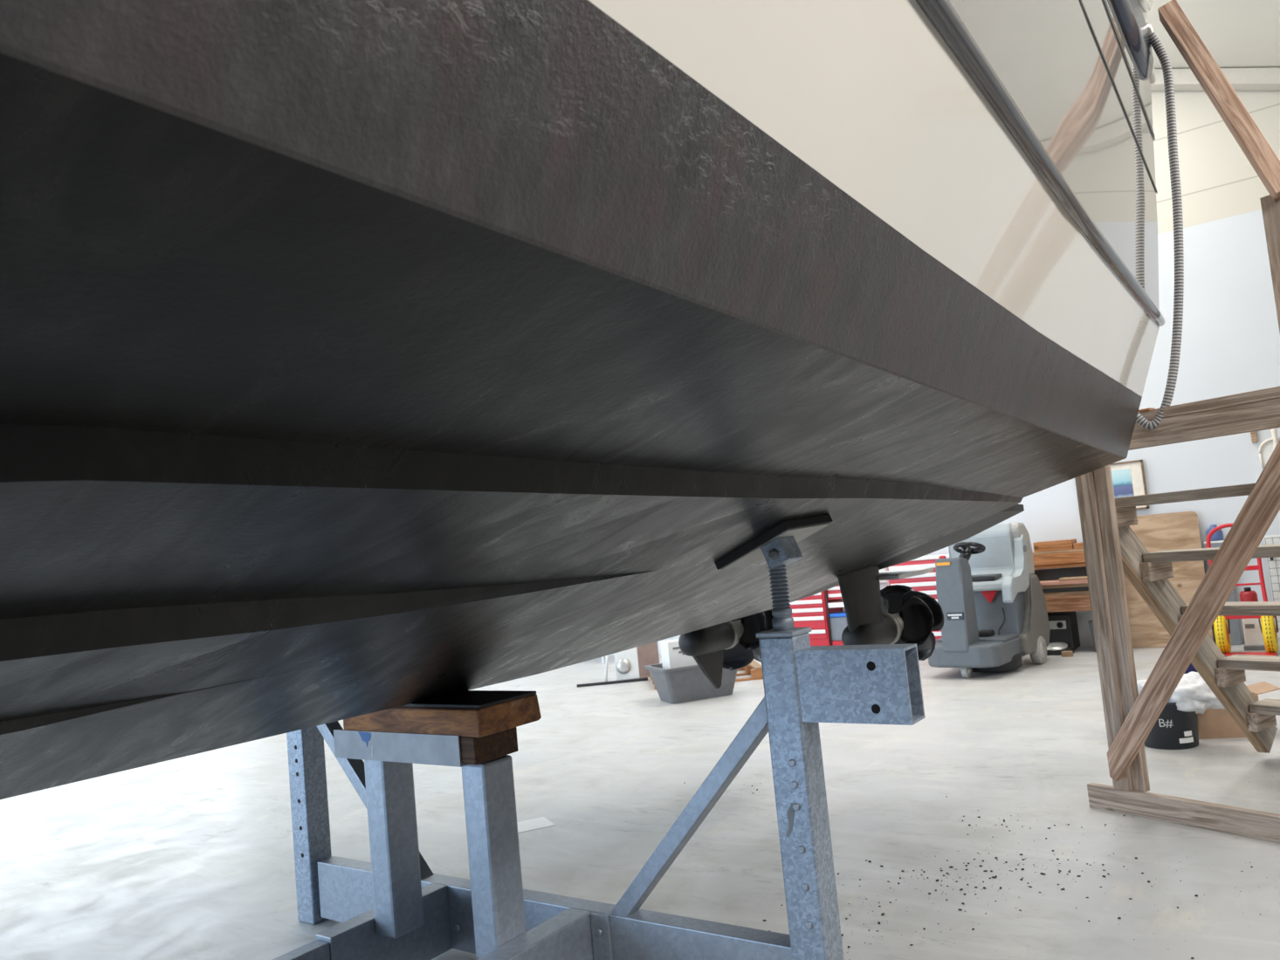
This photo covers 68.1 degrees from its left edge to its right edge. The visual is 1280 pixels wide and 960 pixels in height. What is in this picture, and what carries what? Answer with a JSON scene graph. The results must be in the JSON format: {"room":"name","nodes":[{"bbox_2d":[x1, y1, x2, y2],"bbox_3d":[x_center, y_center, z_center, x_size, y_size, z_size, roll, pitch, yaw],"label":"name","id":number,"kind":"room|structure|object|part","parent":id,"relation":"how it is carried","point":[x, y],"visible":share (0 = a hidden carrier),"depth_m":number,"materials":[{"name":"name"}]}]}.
{"room":"shipyard hall","nodes":[
{"label":"shipyard hall","id":0,"kind":"room"},
{"bbox_2d":[0,642,1279,959],"bbox_3d":[-5.634,2.318,2.197,20.400,0.200,27.050,-9,-6,35],"label":"floor","id":1,"kind":"structure","parent":0,"point":[191,857],"depth_m":5.17,"materials":[{"name":"concrete"}]},
{"bbox_2d":[516,817,555,833],"bbox_3d":[-0.642,2.010,5.518,0.240,0.002,0.220,-3,-5,-25],"label":"paper scrap","id":2,"kind":"object","parent":1,"relation":"on","point":[541,822],"visible":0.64,"depth_m":5.51,"materials":[{"name":"white paper"}]},
{"bbox_2d":[272,514,925,959],"bbox_3d":[-1.672,1.038,2.040,3.310,1.575,4.387,-9,-6,35],"label":"cradle","id":3,"kind":"object","parent":1,"relation":"on","point":[392,906],"visible":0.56,"depth_m":3.15,"materials":[{"name":"metal"}]},
{"bbox_3d":[-1.524,1.389,4.349,0.120,1.215,0.120,-9,-6,35],"label":"post","id":4,"kind":"part","parent":3,"relation":"part of","materials":[{"name":"metal"}]},
{"bbox_3d":[-0.910,1.333,3.502,0.115,0.647,0.142,-9,-6,35],"label":"support leg","id":5,"kind":"part","parent":3,"relation":"part of","materials":[{"name":"grey metal"}]},
{"bbox_2d":[460,727,518,764],"bbox_3d":[-0.770,0.933,3.390,0.715,0.088,0.205,-9,-6,35],"label":"timber packer","id":6,"kind":"object","parent":3,"relation":"on","point":[474,751],"visible":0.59,"depth_m":3.15,"materials":[{"name":"brown wood"}]},
{"bbox_2d":[343,690,541,737],"bbox_3d":[-0.726,0.836,3.424,0.710,0.103,0.304,-9,-6,35],"label":"block","id":7,"kind":"object","parent":6,"relation":"on","point":[468,713],"visible":0.69,"depth_m":3.25,"materials":[{"name":"brown wood"}]},
{"bbox_3d":[-0.493,1.270,3.204,0.114,0.647,0.142,-9,-6,35],"label":"support leg","id":8,"kind":"part","parent":3,"relation":"part of","materials":[{"name":"grey metal"}]},
{"bbox_2d":[0,0,1165,799],"bbox_3d":[-2.433,-1.208,1.452,5.119,4.829,12.100,-9,-6,35],"label":"motor yacht","id":9,"kind":"object","parent":3,"relation":"on","point":[357,358],"visible":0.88,"depth_m":1.41,"materials":[{"name":"paint"}]},
{"bbox_3d":[1.492,0.561,5.630,0.360,0.027,0.700,-9,-6,35],"label":"exhaust plate","id":10,"kind":"part","parent":9,"relation":"part of","materials":[{"name":"metal"}]},
{"bbox_3d":[-0.791,-1.264,0.172,0.878,1.010,10.680,-9,-6,41],"label":"rub rail","id":11,"kind":"part","parent":9,"relation":"part of","materials":[{"name":"rubber"}]},
{"bbox_3d":[0.466,-2.278,1.618,0.106,0.190,7.136,-8,-5,33],"label":"bulwark moulding","id":12,"kind":"part","parent":9,"relation":"part of","materials":[{"name":"white plastic"}]},
{"bbox_2d":[1135,31,1183,429],"bbox_3d":[2.359,-1.177,4.523,0.496,1.878,0.066,-8,-5,30],"label":"hose","id":13,"kind":"object","parent":9,"relation":"hanging from","point":[1156,44],"visible":0.84,"depth_m":4.42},
{"bbox_3d":[-0.131,1.619,3.291,0.078,0.212,0.012,-9,-6,35],"label":"mounting plate","id":14,"kind":"part","parent":3,"relation":"part of","materials":[{"name":"grey metal"}]},
{"bbox_3d":[0.437,0.214,3.052,0.279,0.118,0.240,-10,-6,44],"label":"pad plate","id":15,"kind":"part","parent":3,"relation":"part of","materials":[{"name":"grey metal"}]},
{"bbox_3d":[0.447,0.474,2.947,0.128,0.015,0.132,-9,-6,35],"label":"cap plate","id":16,"kind":"part","parent":3,"relation":"part of","materials":[{"name":"grey metal"}]},
{"bbox_3d":[0.504,1.083,2.899,0.120,1.215,0.120,-9,-6,35],"label":"post","id":17,"kind":"part","parent":3,"relation":"part of","materials":[{"name":"metal"}]},
{"bbox_3d":[0.644,0.603,2.804,0.345,0.213,0.108,-9,-6,35],"label":"bracket arm","id":18,"kind":"part","parent":3,"relation":"part of","materials":[{"name":"metal"}]},
{"bbox_2d":[601,656,605,663],"bbox_3d":[-0.982,2.464,14.211,1.400,0.540,0.700,-8,-5,25],"label":"table","id":19,"kind":"object","parent":1,"relation":"on","point":[602,657],"visible":0.08,"depth_m":13.66,"materials":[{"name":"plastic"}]},
{"bbox_2d":[576,647,647,688],"bbox_3d":[-0.359,2.142,11.432,0.860,0.623,0.098,-5,-5,-1],"label":"stand","id":20,"kind":"object","parent":1,"relation":"on","point":[626,662],"visible":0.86,"depth_m":11.42,"materials":[{"name":"white metal"}]},
{"bbox_3d":[-0.171,2.123,11.460,0.280,0.570,0.030,-5,-5,-1],"label":"panel","id":21,"kind":"part","parent":20,"relation":"part of","materials":[{"name":"white plastic"}]},
{"bbox_2d":[635,641,659,679],"bbox_3d":[0.061,2.163,11.731,0.340,0.550,0.100,-5,-5,-3],"label":"board","id":22,"kind":"object","parent":1,"relation":"on","point":[648,654],"visible":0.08,"depth_m":11.72,"materials":[{"name":"beige wood"}]},
{"bbox_2d":[644,663,737,704],"bbox_3d":[0.564,2.051,9.723,0.900,0.360,0.560,-4,-5,-22],"label":"tub","id":23,"kind":"object","parent":1,"relation":"on","point":[687,684],"visible":0.67,"depth_m":9.49,"materials":[{"name":"grey plastic"}]},
{"bbox_2d":[660,639,697,668],"bbox_3d":[0.436,1.929,9.702,0.360,0.580,0.202,-4,-5,-22],"label":"carton","id":24,"kind":"object","parent":23,"relation":"in","point":[672,657],"visible":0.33,"depth_m":9.60,"materials":[{"name":"cardboard"}]},
{"bbox_2d":[650,660,763,690],"bbox_3d":[0.757,2.255,11.059,1.240,0.132,1.000,-5,-5,-3],"label":"pallet","id":25,"kind":"object","parent":1,"relation":"on","point":[753,669],"visible":0.32,"depth_m":10.63,"materials":[{"name":"beige wood"}]},
{"bbox_2d":[789,591,840,646],"bbox_3d":[2.174,1.778,12.396,0.810,1.025,0.526,-9,-6,35],"label":"tool chest","id":26,"kind":"object","parent":1,"relation":"on","point":[810,611],"visible":0.29,"depth_m":12.06,"materials":[{"name":"red metal"}]},
{"bbox_3d":[2.007,1.581,12.203,0.740,0.048,0.014,-9,-6,35],"label":"drawer pull","id":27,"kind":"part","parent":26,"relation":"part of","materials":[{"name":"white plastic"}]},
{"bbox_3d":[2.017,1.598,12.214,0.750,0.097,0.016,-9,-6,35],"label":"drawer","id":28,"kind":"part","parent":26,"relation":"part of","materials":[{"name":"red metal"}]},
{"bbox_3d":[2.027,1.702,12.206,0.750,0.097,0.016,-9,-6,35],"label":"drawer","id":29,"kind":"part","parent":26,"relation":"part of","materials":[{"name":"red metal"}]},
{"bbox_3d":[2.016,1.685,12.195,0.740,0.048,0.014,-9,-6,35],"label":"drawer pull","id":30,"kind":"part","parent":26,"relation":"part of","materials":[{"name":"white plastic"}]},
{"bbox_3d":[2.026,1.790,12.187,0.740,0.048,0.014,-9,-6,35],"label":"drawer pull","id":31,"kind":"part","parent":26,"relation":"part of","materials":[{"name":"white plastic"}]},
{"bbox_3d":[2.039,1.838,12.195,0.750,0.162,0.016,-9,-6,35],"label":"drawer","id":32,"kind":"part","parent":26,"relation":"part of","materials":[{"name":"red metal"}]},
{"bbox_3d":[2.007,1.493,12.222,0.750,0.097,0.016,-9,-6,35],"label":"drawer","id":33,"kind":"part","parent":26,"relation":"part of","materials":[{"name":"red metal"}]},
{"bbox_3d":[2.042,1.958,12.173,0.740,0.048,0.014,-9,-6,35],"label":"drawer pull","id":34,"kind":"part","parent":26,"relation":"part of","materials":[{"name":"white plastic"}]},
{"bbox_3d":[2.054,1.987,12.183,0.750,0.122,0.016,-9,-6,35],"label":"drawer","id":35,"kind":"part","parent":26,"relation":"part of","materials":[{"name":"red metal"}]},
{"bbox_2d":[825,585,844,646],"bbox_3d":[2.688,1.698,11.970,0.494,1.020,0.530,-9,-6,35],"label":"trolley","id":36,"kind":"object","parent":1,"relation":"on","point":[834,593],"visible":0.2,"depth_m":11.92,"materials":[{"name":"red metal"}]},
{"bbox_3d":[2.467,1.363,11.927,0.225,0.040,0.015,-9,-6,35],"label":"drawer pull","id":37,"kind":"part","parent":36,"relation":"part of","materials":[{"name":"white plastic"}]},
{"bbox_3d":[2.475,1.452,11.920,0.225,0.040,0.015,-9,-6,35],"label":"drawer pull","id":38,"kind":"part","parent":36,"relation":"part of","materials":[{"name":"white plastic"}]},
{"bbox_2d":[827,600,844,608],"bbox_3d":[2.675,1.559,11.982,0.480,0.060,0.420,-9,-6,35],"label":"drawer","id":39,"kind":"object","parent":36,"relation":"on","point":[840,603],"depth_m":11.90,"materials":[{"name":"white metal"}]},
{"bbox_2d":[832,640,843,646],"bbox_3d":[2.720,2.045,11.943,0.480,0.080,0.420,-9,-6,35],"label":"drawer","id":40,"kind":"object","parent":36,"relation":"on","point":[834,643],"depth_m":11.87,"materials":[{"name":"red metal"}]},
{"bbox_2d":[829,612,847,641],"bbox_3d":[2.557,1.848,11.964,0.260,0.345,0.240,-9,-6,35],"label":"storage bin","id":41,"kind":"object","parent":36,"relation":"on","point":[838,620],"visible":0.6,"depth_m":11.88,"materials":[{"name":"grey plastic"}]},
{"bbox_3d":[2.543,1.699,11.976,0.260,0.045,0.240,-9,-6,35],"label":"bin lid","id":42,"kind":"part","parent":41,"relation":"part of","materials":[{"name":"blue plastic"}]},
{"bbox_2d":[887,554,949,639],"bbox_3d":[3.532,1.502,11.425,0.870,1.165,0.526,-9,-6,35],"label":"tool chest","id":43,"kind":"object","parent":1,"relation":"on","point":[925,583],"visible":0.09,"depth_m":11.25,"materials":[{"name":"red metal"}]},
{"bbox_3d":[3.338,1.027,11.255,0.800,0.048,0.014,-9,-6,35],"label":"drawer pull","id":44,"kind":"part","parent":43,"relation":"part of","materials":[{"name":"white plastic"}]},
{"bbox_3d":[3.358,1.148,11.258,0.810,0.097,0.016,-9,-6,35],"label":"drawer","id":45,"kind":"part","parent":43,"relation":"part of","materials":[{"name":"red metal"}]},
{"bbox_3d":[3.368,1.252,11.249,0.810,0.097,0.016,-9,-6,35],"label":"drawer","id":46,"kind":"part","parent":43,"relation":"part of","materials":[{"name":"red metal"}]},
{"bbox_3d":[3.358,1.236,11.238,0.800,0.048,0.014,-9,-6,35],"label":"drawer pull","id":47,"kind":"part","parent":43,"relation":"part of","materials":[{"name":"white plastic"}]},
{"bbox_3d":[3.348,1.044,11.266,0.810,0.097,0.016,-9,-6,35],"label":"drawer","id":48,"kind":"part","parent":43,"relation":"part of","materials":[{"name":"red metal"}]},
{"bbox_3d":[3.348,1.132,11.247,0.800,0.048,0.014,-9,-6,35],"label":"drawer pull","id":49,"kind":"part","parent":43,"relation":"part of","materials":[{"name":"white plastic"}]},
{"bbox_3d":[3.368,1.340,11.230,0.800,0.048,0.014,-9,-6,35],"label":"drawer pull","id":50,"kind":"part","parent":43,"relation":"part of","materials":[{"name":"white plastic"}]},
{"bbox_3d":[3.378,1.357,11.241,0.810,0.097,0.016,-9,-6,35],"label":"drawer","id":51,"kind":"part","parent":43,"relation":"part of","materials":[{"name":"red metal"}]},
{"bbox_2d":[909,554,949,561],"bbox_3d":[3.484,0.941,11.477,0.870,0.035,0.510,-9,-6,35],"label":"drawer","id":52,"kind":"object","parent":43,"relation":"on","point":[931,558],"depth_m":11.24,"materials":[{"name":"white metal"}]},
{"bbox_3d":[3.425,1.855,11.201,0.810,0.132,0.016,-9,-6,35],"label":"drawer","id":53,"kind":"part","parent":43,"relation":"part of","materials":[{"name":"red metal"}]},
{"bbox_3d":[3.413,1.821,11.192,0.800,0.048,0.014,-9,-6,35],"label":"drawer pull","id":54,"kind":"part","parent":43,"relation":"part of","materials":[{"name":"white plastic"}]},
{"bbox_2d":[928,522,1050,678],"bbox_3d":[3.525,1.215,9.832,0.908,1.484,1.438,-9,-6,41],"label":"floor scrubber","id":55,"kind":"object","parent":1,"relation":"on","point":[991,599],"depth_m":9.61,"materials":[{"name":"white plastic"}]},
{"bbox_3d":[3.091,1.335,9.282,0.170,0.070,0.018,-9,-6,41],"label":"name plate","id":56,"kind":"part","parent":55,"relation":"part of","materials":[{"name":"plastic"}]},
{"bbox_2d":[971,573,1002,581],"bbox_3d":[3.533,1.026,9.922,0.450,0.058,0.216,-9,-6,41],"label":"seat cushion","id":57,"kind":"object","parent":55,"relation":"on","point":[975,577],"depth_m":9.80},
{"bbox_3d":[3.641,1.361,9.945,0.720,0.530,0.279,-9,-6,41],"label":"seat","id":58,"kind":"part","parent":55,"relation":"part of","materials":[{"name":"grey plastic"}]},
{"bbox_3d":[3.804,0.894,9.636,0.100,0.663,0.586,-9,-6,41],"label":"panel","id":59,"kind":"part","parent":55,"relation":"part of","materials":[{"name":"grey plastic"}]},
{"bbox_3d":[3.767,0.768,10.162,0.770,0.578,0.359,-9,-6,41],"label":"tank","id":60,"kind":"part","parent":55,"relation":"part of","materials":[{"name":"grey plastic"}]},
{"bbox_2d":[733,779,1266,959],"bbox_3d":[1.137,1.757,4.467,3.403,0.007,2.343,-9,-6,35],"label":"crumbs","id":61,"kind":"object","parent":1,"relation":"on","point":[994,877],"visible":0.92,"depth_m":4.01,"materials":[{"name":"black"}]},
{"bbox_2d":[1033,562,1091,612],"bbox_3d":[4.753,1.422,10.604,0.980,0.965,0.640,-9,-6,35],"label":"workbench","id":62,"kind":"object","parent":1,"relation":"on","point":[1072,601],"visible":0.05,"depth_m":10.40,"materials":[{"name":"brown wood"}]},
{"bbox_2d":[1032,551,1085,565],"bbox_3d":[4.846,0.869,10.642,0.800,0.118,0.360,-9,-6,35],"label":"board","id":63,"kind":"object","parent":62,"relation":"on","point":[1076,557],"visible":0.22,"depth_m":10.55,"materials":[{"name":"brown wood"}]},
{"bbox_2d":[1032,549,1084,555],"bbox_3d":[4.852,0.793,10.650,0.780,0.028,0.300,-9,-6,35],"label":"board","id":64,"kind":"object","parent":63,"relation":"on","point":[1072,550],"visible":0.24,"depth_m":10.59,"materials":[{"name":"beige wood"}]},
{"bbox_2d":[1032,538,1076,552],"bbox_3d":[4.713,0.744,10.751,0.410,0.108,0.260,-9,-6,35],"label":"board","id":65,"kind":"object","parent":64,"relation":"on","point":[1065,544],"visible":0.86,"depth_m":10.65,"materials":[{"name":"brown wood"}]},
{"bbox_2d":[1073,542,1083,549],"bbox_3d":[5.026,0.719,10.527,0.340,0.063,0.260,-9,-6,35],"label":"board","id":66,"kind":"object","parent":64,"relation":"on","point":[1076,546],"visible":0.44,"depth_m":10.49,"materials":[{"name":"brown wood"}]},
{"bbox_2d":[1033,562,1086,569],"bbox_3d":[4.779,0.964,10.738,0.980,0.040,0.400,-9,-6,35],"label":"shelf","id":67,"kind":"object","parent":62,"relation":"attached to","point":[1071,566],"depth_m":10.59,"materials":[{"name":"brown wood"}]},
{"bbox_2d":[1042,586,1088,592],"bbox_3d":[4.733,1.194,10.399,0.780,0.035,0.280,-9,-6,35],"label":"board","id":68,"kind":"object","parent":62,"relation":"on","point":[1086,588],"visible":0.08,"depth_m":10.30,"materials":[{"name":"black wood"}]},
{"bbox_2d":[1041,583,1088,589],"bbox_3d":[4.737,1.155,10.396,0.760,0.038,0.240,-9,-6,35],"label":"board","id":69,"kind":"object","parent":68,"relation":"on","point":[1086,584],"visible":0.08,"depth_m":10.32,"materials":[{"name":"beige wood"}]},
{"bbox_2d":[1039,579,1087,585],"bbox_3d":[4.727,1.112,10.355,0.720,0.038,0.240,-9,-6,35],"label":"board","id":70,"kind":"object","parent":69,"relation":"on","point":[1078,581],"visible":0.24,"depth_m":10.30,"materials":[{"name":"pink wood"}]},
{"bbox_2d":[1059,576,1087,581],"bbox_3d":[4.826,1.065,10.297,0.480,0.024,0.180,-9,-6,35],"label":"board","id":71,"kind":"object","parent":70,"relation":"on","point":[1082,577],"visible":0.56,"depth_m":10.30,"materials":[{"name":"beige wood"}]},
{"bbox_2d":[1046,611,1080,655],"bbox_3d":[4.646,1.701,10.534,0.320,0.420,0.571,-9,-6,35],"label":"machine","id":72,"kind":"object","parent":1,"relation":"on","point":[1063,634],"visible":0.7,"depth_m":10.45,"materials":[{"name":"black plastic"}]},
{"bbox_3d":[4.595,1.607,10.491,0.230,0.090,0.008,-9,-6,35],"label":"dial panel","id":73,"kind":"part","parent":72,"relation":"part of","materials":[{"name":"metal"}]},
{"bbox_2d":[1061,651,1073,657],"bbox_3d":[4.572,1.860,10.137,0.100,0.055,0.080,-9,-6,35],"label":"wood offcut","id":74,"kind":"object","parent":1,"relation":"on","point":[1064,654],"visible":1,"depth_m":10.11,"materials":[{"name":"brown wood"}]},
{"bbox_2d":[1088,620,1096,652],"bbox_3d":[5.019,1.690,10.261,0.260,0.330,0.260,-9,-6,35],"label":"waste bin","id":75,"kind":"object","parent":1,"relation":"on","point":[1090,622],"visible":0.19,"depth_m":10.26,"materials":[{"name":"black plastic"}]},
{"bbox_2d":[1123,511,1213,647],"bbox_3d":[5.631,1.078,10.216,0.810,1.420,0.204,-9,-6,35],"label":"plywood sheet","id":76,"kind":"object","parent":1,"relation":"on","point":[1173,531],"visible":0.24,"depth_m":10.21,"materials":[{"name":"beige wood"}]},
{"bbox_2d":[1144,702,1198,750],"bbox_3d":[3.342,1.528,6.003,0.372,0.292,0.372,-9,-6,35],"label":"bucket","id":77,"kind":"object","parent":1,"relation":"on","point":[1174,729],"visible":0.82,"depth_m":5.85,"materials":[{"name":"black plastic"}]},
{"bbox_2d":[1136,680,1146,695],"bbox_3d":[3.276,1.365,6.082,0.288,0.179,0.273,-2,-6,-35],"label":"rag","id":78,"kind":"object","parent":77,"relation":"in","point":[1140,684],"visible":0.08,"depth_m":6.05,"materials":[{"name":"white fabric"}]},
{"bbox_2d":[1167,671,1225,714],"bbox_3d":[3.455,1.333,5.908,0.428,0.269,0.351,-9,-6,35],"label":"rag","id":79,"kind":"object","parent":77,"relation":"in","point":[1192,693],"visible":0.47,"depth_m":5.80,"materials":[{"name":"white fabric"}]},
{"bbox_2d":[1074,0,1279,843],"bbox_3d":[3.371,-0.365,4.383,1.607,3.787,2.400,-3,-5,-32],"label":"stair","id":80,"kind":"structure","parent":1,"relation":"on","point":[1111,549],"depth_m":4.55,"materials":[{"name":"brown wood"}]},
{"bbox_3d":[2.342,0.628,4.803,0.065,1.846,0.085,-3,-5,-32],"label":"post","id":81,"kind":"part","parent":80,"relation":"part of","materials":[{"name":"brown wood"}]},
{"bbox_3d":[2.398,0.619,4.749,0.050,1.846,0.065,-3,-5,-32],"label":"post","id":82,"kind":"part","parent":80,"relation":"part of","materials":[{"name":"brown wood"}]},
{"bbox_3d":[2.945,1.485,3.871,0.045,0.114,2.400,-3,-5,-32],"label":"board","id":83,"kind":"part","parent":80,"relation":"part of","materials":[{"name":"brown wood"}]},
{"bbox_3d":[2.567,-1.686,4.170,0.075,1.077,0.095,-27,-23,26],"label":"handrail","id":84,"kind":"part","parent":80,"relation":"part of","materials":[{"name":"brown wood"}]},
{"bbox_3d":[2.771,-0.688,4.007,0.050,1.080,0.115,-3,-5,-32],"label":"rail post","id":85,"kind":"part","parent":80,"relation":"part of","materials":[{"name":"brown wood"}]},
{"bbox_2d":[1184,654,1226,674],"bbox_3d":[3.879,1.437,6.504,0.302,0.450,0.224,-7,-5,15],"label":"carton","id":86,"kind":"object","parent":1,"relation":"on","point":[1191,668],"visible":0.02,"depth_m":6.44,"materials":[{"name":"cardboard"}]},
{"bbox_2d":[1205,560,1241,645],"bbox_3d":[6.117,1.233,9.936,0.220,0.976,0.126,-9,-6,35],"label":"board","id":87,"kind":"object","parent":1,"relation":"on","point":[1235,638],"visible":0.24,"depth_m":9.84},
{"bbox_2d":[1197,681,1279,739],"bbox_3d":[3.834,1.492,6.146,0.515,0.294,0.300,-7,-5,15],"label":"cardboard box","id":88,"kind":"object","parent":1,"relation":"on","point":[1214,723],"visible":0.28,"depth_m":6.03,"materials":[{"name":"brown cardboard"}]},
{"bbox_2d":[1206,523,1278,656],"bbox_3d":[5.796,1.058,9.179,0.549,1.275,0.534,-9,-6,35],"label":"hand truck","id":89,"kind":"object","parent":1,"relation":"on","point":[1221,626],"visible":0.66,"depth_m":9.14,"materials":[{"name":"red metal"}]},
{"bbox_3d":[5.835,0.958,9.246,0.459,1.073,0.163,-9,-6,35],"label":"frame","id":90,"kind":"part","parent":89,"relation":"part of","materials":[{"name":"red metal"}]},
{"bbox_3d":[5.776,1.669,9.030,0.480,0.015,0.280,-9,-6,35],"label":"toe plate","id":91,"kind":"part","parent":89,"relation":"part of","materials":[{"name":"red metal"}]},
{"bbox_2d":[1241,618,1265,651],"bbox_3d":[6.139,1.510,9.424,0.250,0.345,0.200,-9,-6,35],"label":"canister","id":92,"kind":"object","parent":1,"relation":"on","point":[1253,636],"visible":0.61,"depth_m":9.37,"materials":[{"name":"plastic"}]},
{"bbox_2d":[1239,587,1258,601],"bbox_3d":[6.086,1.206,9.465,0.150,0.270,0.150,-9,-6,35],"label":"can","id":93,"kind":"object","parent":92,"relation":"on","point":[1246,595],"visible":0.58,"depth_m":9.42,"materials":[{"name":"red metal"}]},
{"bbox_2d":[1263,535,1279,638],"bbox_3d":[7.034,1.031,9.243,1.470,1.100,0.200,-9,-6,35],"label":"rack","id":94,"kind":"object","parent":1,"relation":"on","point":[1273,563],"visible":0.61,"depth_m":9.67,"materials":[{"name":"white metal"}]},
{"bbox_3d":[7.030,0.969,9.242,1.460,0.930,0.006,-9,-6,35],"label":"rail","id":95,"kind":"part","parent":94,"relation":"part of","materials":[{"name":"white metal"}]},
{"bbox_2d":[608,90,1279,655],"bbox_3d":[1.740,-1.701,13.356,19.800,8.163,0.200,-9,-6,35],"label":"wall","id":96,"kind":"structure","parent":0,"point":[1230,335],"depth_m":10.12,"materials":[{"name":"white paint"}]},
{"bbox_2d":[878,568,887,583],"bbox_3d":[2.990,1.150,12.284,0.400,0.380,0.012,-9,-6,35],"label":"tool chest","id":97,"kind":"object","parent":96,"relation":"attached to","point":[884,569],"visible":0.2,"depth_m":12.18,"materials":[{"name":"metal"}]},
{"bbox_2d":[1110,460,1149,509],"bbox_3d":[5.285,0.087,10.635,0.700,0.540,0.045,-9,-6,35],"label":"framed picture","id":98,"kind":"object","parent":96,"relation":"attached to","point":[1128,478],"visible":0.38,"depth_m":10.52,"materials":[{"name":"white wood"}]},
{"bbox_2d":[1111,468,1133,498],"bbox_3d":[5.270,0.068,10.635,0.460,0.340,0.005,-9,-6,35],"label":"print","id":99,"kind":"object","parent":98,"relation":"attached to","point":[1122,478],"depth_m":10.56},
{"bbox_2d":[1204,540,1224,543],"bbox_3d":[6.116,0.647,9.980,0.290,0.020,0.140,-9,-6,35],"label":"wall ledge","id":100,"kind":"object","parent":96,"relation":"attached to","point":[1219,541],"visible":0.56,"depth_m":9.94,"materials":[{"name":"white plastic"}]},
{"bbox_2d":[1205,524,1223,541],"bbox_3d":[6.071,0.557,10.014,0.150,0.170,0.148,-9,-6,35],"label":"bottle","id":101,"kind":"object","parent":100,"relation":"on","point":[1217,536],"visible":0.73,"depth_m":9.95,"materials":[{"name":"plastic"}]},
{"bbox_2d":[1150,67,1279,90],"bbox_3d":[1.412,-3.827,13.346,19.780,3.863,0.200,-9,-6,35],"label":"trim","id":102,"kind":"structure","parent":96,"relation":"attached to","point":[1240,79],"depth_m":9.83,"materials":[{"name":"paint"}]},
{"bbox_2d":[1250,431,1257,442],"bbox_3d":[6.369,-0.640,9.870,0.050,0.500,0.040,-9,-6,35],"label":"batten","id":103,"kind":"object","parent":96,"relation":"attached to","point":[1254,438],"visible":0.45,"depth_m":9.84,"materials":[{"name":"beige wood"}]},
{"bbox_2d":[1258,438,1279,468],"bbox_3d":[6.531,-0.284,9.743,0.288,0.304,0.049,-9,-6,35],"label":"dustpan","id":104,"kind":"object","parent":96,"relation":"hanging from","point":[1265,450],"visible":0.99,"depth_m":9.79,"materials":[{"name":"white plastic"}]},
{"bbox_2d":[1270,428,1278,451],"bbox_3d":[6.495,-0.375,9.679,0.070,0.360,0.072,-9,-6,35],"label":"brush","id":105,"kind":"object","parent":104,"relation":"attached to","point":[1274,432],"visible":0.37,"depth_m":9.67,"materials":[{"name":"white plastic"}]},
{"bbox_2d":[1146,0,1279,68],"bbox_3d":[-4.575,-4.042,5.022,20.400,3.953,21.350,-9,-6,35],"label":"ceiling","id":106,"kind":"structure","parent":0,"point":[1236,33],"depth_m":9.05,"materials":[{"name":"white paint"}]}
]}

